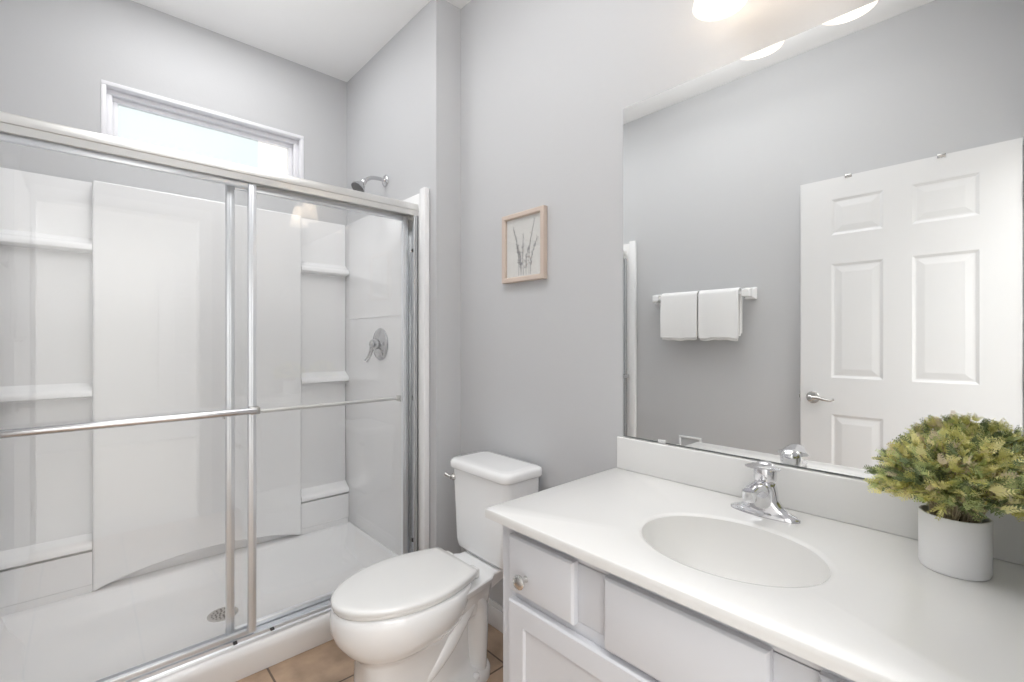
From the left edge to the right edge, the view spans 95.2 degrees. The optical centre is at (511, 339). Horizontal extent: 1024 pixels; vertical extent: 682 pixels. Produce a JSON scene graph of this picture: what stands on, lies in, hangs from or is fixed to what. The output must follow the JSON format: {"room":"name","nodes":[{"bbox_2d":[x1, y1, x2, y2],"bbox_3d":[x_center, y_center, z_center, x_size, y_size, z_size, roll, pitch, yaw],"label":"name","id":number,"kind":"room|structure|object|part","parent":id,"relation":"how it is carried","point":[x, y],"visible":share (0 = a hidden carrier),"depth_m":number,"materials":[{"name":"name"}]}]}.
{"room":"bathroom","nodes":[
{"label":"bathroom","id":0,"kind":"room"},
{"bbox_2d":[0,0,346,225],"bbox_3d":[-1.447,-0.158,2.425,1.668,2.735,0.120,0,0,-42],"label":"wall","id":1,"kind":"structure","parent":0,"point":[55,55],"depth_m":2.13,"materials":[{"name":"grey paint"}]},
{"bbox_2d":[101,79,303,178],"bbox_3d":[-1.505,-0.966,2.353,0.849,0.332,0.099,0,0,-42],"label":"window","id":2,"kind":"structure","parent":1,"relation":"in","point":[113,95],"depth_m":2.29,"materials":[{"name":"white plastic"}]},
{"bbox_3d":[-1.526,-0.966,2.376,0.769,0.252,0.035,0,0,-42],"label":"sash","id":3,"kind":"part","parent":2,"relation":"part of","materials":[{"name":"white plastic"}]},
{"bbox_2d":[132,0,470,81],"bbox_3d":[-0.527,-1.575,1.330,1.788,0.100,2.978,0,0,-42],"label":"ceiling","id":4,"kind":"structure","parent":0,"point":[334,38],"depth_m":2.25,"materials":[{"name":"white paint"}]},
{"bbox_2d":[236,623,502,681],"bbox_3d":[-0.567,1.260,1.374,1.788,0.100,2.858,0,0,-42],"label":"floor","id":5,"kind":"structure","parent":0,"point":[326,662],"depth_m":1.73,"materials":[{"name":"tile"}]},
{"bbox_2d":[0,522,397,681],"bbox_3d":[-1.208,1.129,1.976,1.373,0.159,0.833,0,0,-42],"label":"shower tray","id":6,"kind":"object","parent":5,"relation":"on","point":[117,626],"visible":0.61,"depth_m":1.88,"materials":[{"name":"white plastic"}]},
{"bbox_2d":[0,111,418,681],"bbox_3d":[-0.961,0.232,1.705,1.374,1.706,0.152,0,0,-44],"label":"shower door enclosure","id":7,"kind":"object","parent":6,"relation":"on","point":[16,129],"visible":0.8,"depth_m":1.68,"materials":[{"name":"silver metal"}]},
{"bbox_3d":[-1.187,-0.555,1.474,0.632,0.021,0.017,0,0,-42],"label":"rail","id":8,"kind":"part","parent":7,"relation":"part of","materials":[{"name":"silver metal"}]},
{"bbox_3d":[-1.187,1.053,1.474,0.632,0.018,0.017,0,0,-42],"label":"rail","id":9,"kind":"part","parent":7,"relation":"part of","materials":[{"name":"silver metal"}]},
{"bbox_3d":[-0.962,-0.593,1.706,1.372,0.057,0.084,0,0,-42],"label":"header rail","id":10,"kind":"part","parent":7,"relation":"part of","materials":[{"name":"silver metal"}]},
{"bbox_3d":[-0.755,1.053,1.920,0.677,0.018,0.017,0,0,-42],"label":"rail","id":11,"kind":"part","parent":7,"relation":"part of","materials":[{"name":"silver metal"}]},
{"bbox_3d":[-0.755,-0.555,1.920,0.677,0.021,0.017,0,0,-42],"label":"rail","id":12,"kind":"part","parent":7,"relation":"part of","materials":[{"name":"silver metal"}]},
{"bbox_2d":[0,167,428,616],"bbox_3d":[-1.189,0.264,1.955,1.410,1.891,0.890,0,0,-42],"label":"shower surround","id":13,"kind":"object","parent":6,"relation":"on","point":[112,296],"visible":0.84,"depth_m":2.12,"materials":[{"name":"white plastic"}]},
{"bbox_2d":[0,533,91,570],"bbox_3d":[-1.871,0.855,1.883,0.269,0.063,0.051,0,0,-42],"label":"corner shelf","id":14,"kind":"object","parent":13,"relation":"attached to","point":[28,555],"depth_m":1.88,"materials":[{"name":"white plastic"}]},
{"bbox_2d":[0,382,91,402],"bbox_3d":[-1.871,0.214,1.883,0.269,0.063,0.051,0,0,-42],"label":"corner shelf","id":15,"kind":"object","parent":13,"relation":"attached to","point":[10,392],"depth_m":1.88,"materials":[{"name":"white plastic"}]},
{"bbox_2d":[0,229,91,253],"bbox_3d":[-1.871,-0.398,1.883,0.269,0.063,0.051,0,0,-42],"label":"corner shelf","id":16,"kind":"object","parent":13,"relation":"attached to","point":[44,241],"depth_m":1.88,"materials":[{"name":"white plastic"}]},
{"bbox_3d":[-1.462,0.193,2.258,0.841,1.727,0.049,0,0,-42],"label":"panel","id":17,"kind":"part","parent":13,"relation":"part of","materials":[{"name":"white plastic"}]},
{"bbox_2d":[301,480,348,501],"bbox_3d":[-1.054,0.855,2.631,0.262,0.063,0.051,0,0,-42],"label":"corner shelf","id":18,"kind":"object","parent":13,"relation":"attached to","point":[327,490],"depth_m":2.63,"materials":[{"name":"white plastic"}]},
{"bbox_2d":[301,371,348,383],"bbox_3d":[-1.054,0.214,2.631,0.262,0.063,0.051,0,0,-42],"label":"corner shelf","id":19,"kind":"object","parent":13,"relation":"attached to","point":[307,377],"depth_m":2.63,"materials":[{"name":"white plastic"}]},
{"bbox_2d":[301,261,348,276],"bbox_3d":[-1.054,-0.398,2.631,0.262,0.063,0.051,0,0,-42],"label":"corner shelf","id":20,"kind":"object","parent":13,"relation":"attached to","point":[308,268],"depth_m":2.63,"materials":[{"name":"white plastic"}]},
{"bbox_2d":[364,328,387,362],"bbox_3d":[-0.707,0.030,2.385,0.081,0.178,0.166,0,0,-42],"label":"shower valve","id":21,"kind":"object","parent":13,"relation":"attached to","point":[378,345],"visible":1,"depth_m":2.38,"materials":[{"name":"silver metal"}]},
{"bbox_3d":[-0.712,0.058,2.381,0.069,0.120,0.054,0,0,-42],"label":"lever handle","id":22,"kind":"part","parent":21,"relation":"part of","materials":[{"name":"silver metal"}]},
{"bbox_3d":[-0.680,0.264,2.421,0.030,1.891,0.890,0,0,-42],"label":"panel","id":23,"kind":"part","parent":13,"relation":"part of","materials":[{"name":"white plastic"}]},
{"bbox_2d":[330,451,541,681],"bbox_3d":[-0.261,0.838,1.619,0.726,0.742,0.357,0,0,-42],"label":"toilet","id":24,"kind":"object","parent":5,"relation":"on","point":[422,615],"visible":0.98,"depth_m":1.54,"materials":[{"name":"white ceramic"}]},
{"bbox_3d":[-0.359,0.804,1.524,0.440,0.014,0.324,0,0,-42],"label":"seat","id":25,"kind":"part","parent":24,"relation":"part of","materials":[{"name":"white plastic"}]},
{"bbox_3d":[-0.360,0.785,1.523,0.446,0.021,0.334,0,0,-42],"label":"seat lid","id":26,"kind":"part","parent":24,"relation":"part of","materials":[{"name":"white plastic"}]},
{"bbox_3d":[-0.319,1.010,1.561,0.563,0.397,0.342,0,0,-42],"label":"bowl","id":27,"kind":"part","parent":24,"relation":"part of","materials":[{"name":"white ceramic"}]},
{"bbox_3d":[-0.243,0.540,1.847,0.049,0.031,0.026,0,0,27],"label":"flush lever","id":28,"kind":"part","parent":24,"relation":"part of","materials":[{"name":"silver metal"}]},
{"bbox_3d":[-0.067,0.487,1.795,0.201,0.041,0.355,0,0,-42],"label":"tank lid","id":29,"kind":"part","parent":24,"relation":"part of","materials":[{"name":"white ceramic"}]},
{"bbox_3d":[-0.067,0.665,1.801,0.181,0.319,0.334,0,0,-42],"label":"tank","id":30,"kind":"part","parent":24,"relation":"part of","materials":[{"name":"white ceramic"}]},
{"bbox_2d":[503,525,854,681],"bbox_3d":[0.454,0.823,0.981,0.569,0.772,0.898,0,0,-42],"label":"vanity cabinet","id":31,"kind":"object","parent":5,"relation":"on","point":[567,618],"visible":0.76,"depth_m":0.90,"materials":[{"name":"white paint"}]},
{"bbox_3d":[0.021,0.546,1.056,0.030,0.033,0.033,0,0,-42],"label":"knob","id":32,"kind":"part","parent":31,"relation":"part of","materials":[{"name":"silver metal"}]},
{"bbox_3d":[0.064,0.527,1.044,0.018,0.131,0.198,0,0,-42],"label":"drawer","id":33,"kind":"part","parent":31,"relation":"part of","materials":[{"name":"white paint"}]},
{"bbox_3d":[0.133,0.862,0.969,0.018,0.496,0.402,0,0,-42],"label":"cabinet door","id":34,"kind":"part","parent":31,"relation":"part of","materials":[{"name":"white paint"}]},
{"bbox_2d":[485,436,1023,681],"bbox_3d":[0.451,0.432,0.994,0.558,0.241,0.920,0,0,-42],"label":"countertop","id":35,"kind":"structure","parent":31,"relation":"on","point":[846,590],"depth_m":0.90,"materials":[{"name":"white stone"}]},
{"bbox_2d":[642,516,829,586],"bbox_3d":[0.435,0.485,0.947,0.280,0.135,0.350,0,0,-42],"label":"basin","id":36,"kind":"object","parent":35,"relation":"in","point":[738,552],"depth_m":1.04,"materials":[{"name":"white ceramic"}]},
{"bbox_2d":[731,461,800,523],"bbox_3d":[0.577,0.349,1.102,0.136,0.128,0.130,0,0,-8],"label":"faucet","id":37,"kind":"object","parent":35,"relation":"on","point":[760,497],"visible":1,"depth_m":1.08,"materials":[{"name":"silver metal"}]},
{"bbox_3d":[0.559,0.350,1.071,0.107,0.050,0.038,0,0,-42],"label":"spout","id":38,"kind":"part","parent":37,"relation":"part of","materials":[{"name":"silver metal"}]},
{"bbox_3d":[0.583,0.309,1.088,0.093,0.047,0.072,0,0,-42],"label":"lever handle","id":39,"kind":"part","parent":37,"relation":"part of","materials":[{"name":"silver metal"}]},
{"bbox_2d":[863,427,1023,580],"bbox_3d":[0.785,0.284,0.843,0.218,0.257,0.241,0,0,-42],"label":"potted plant","id":40,"kind":"object","parent":35,"relation":"on","point":[957,478],"visible":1,"depth_m":0.80,"materials":[{"name":"green plant"}]},
{"bbox_3d":[0.796,0.363,0.842,0.097,0.100,0.097,0,0,-42],"label":"pot","id":41,"kind":"part","parent":40,"relation":"part of","materials":[{"name":"white ceramic"}]},
{"bbox_3d":[0.493,0.527,0.576,0.018,0.131,0.195,0,0,-42],"label":"drawer","id":42,"kind":"part","parent":31,"relation":"part of","materials":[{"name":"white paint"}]},
{"bbox_2d":[347,0,881,605],"bbox_3d":[0.039,-0.158,1.848,0.254,2.735,2.738,0,0,-42],"label":"wall","id":43,"kind":"structure","parent":0,"point":[498,109],"depth_m":1.83,"materials":[{"name":"grey paint"}]},
{"bbox_2d":[351,175,388,191],"bbox_3d":[-0.717,-0.785,2.349,0.182,0.127,0.076,0,0,-42],"label":"showerhead","id":44,"kind":"object","parent":43,"relation":"attached to","point":[356,185],"visible":0.95,"depth_m":2.32,"materials":[{"name":"silver metal"}]},
{"bbox_3d":[-0.698,-0.806,2.371,0.125,0.051,0.019,0,0,-42],"label":"shower arm","id":45,"kind":"part","parent":44,"relation":"part of","materials":[{"name":"silver metal"}]},
{"bbox_2d":[488,598,502,632],"bbox_3d":[0.060,1.158,1.824,0.013,0.102,0.870,0,0,-42],"label":"baseboard","id":46,"kind":"structure","parent":43,"relation":"attached to","point":[495,610],"depth_m":1.96,"materials":[{"name":"white paint"}]},
{"bbox_2d":[502,205,546,283],"bbox_3d":[0.044,-0.364,1.834,0.022,0.273,0.237,0,0,-42],"label":"framed print","id":47,"kind":"object","parent":43,"relation":"attached to","point":[524,233],"visible":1,"depth_m":1.83,"materials":[{"name":"white paper"}]},
{"bbox_2d":[693,0,746,20],"bbox_3d":[0.606,-0.939,1.095,0.192,0.229,0.333,0,0,-42],"label":"vanity light","id":48,"kind":"object","parent":43,"relation":"attached to","point":[704,10],"visible":1,"depth_m":1.20,"materials":[{"name":"white glass"}]},
{"bbox_2d":[617,436,1023,564],"bbox_3d":[0.652,0.362,1.173,0.019,0.101,0.914,0,0,-42],"label":"backsplash","id":49,"kind":"structure","parent":43,"relation":"attached to","point":[845,499],"depth_m":1.10,"materials":[{"name":"white stone"}]},
{"bbox_2d":[623,0,1023,500],"bbox_3d":[0.658,-0.215,1.175,0.008,1.052,0.889,0,0,-42],"label":"wall mirror","id":50,"kind":"object","parent":43,"relation":"attached to","point":[823,224],"visible":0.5,"depth_m":1.08,"materials":[{"name":"grey mirror"}]}
]}

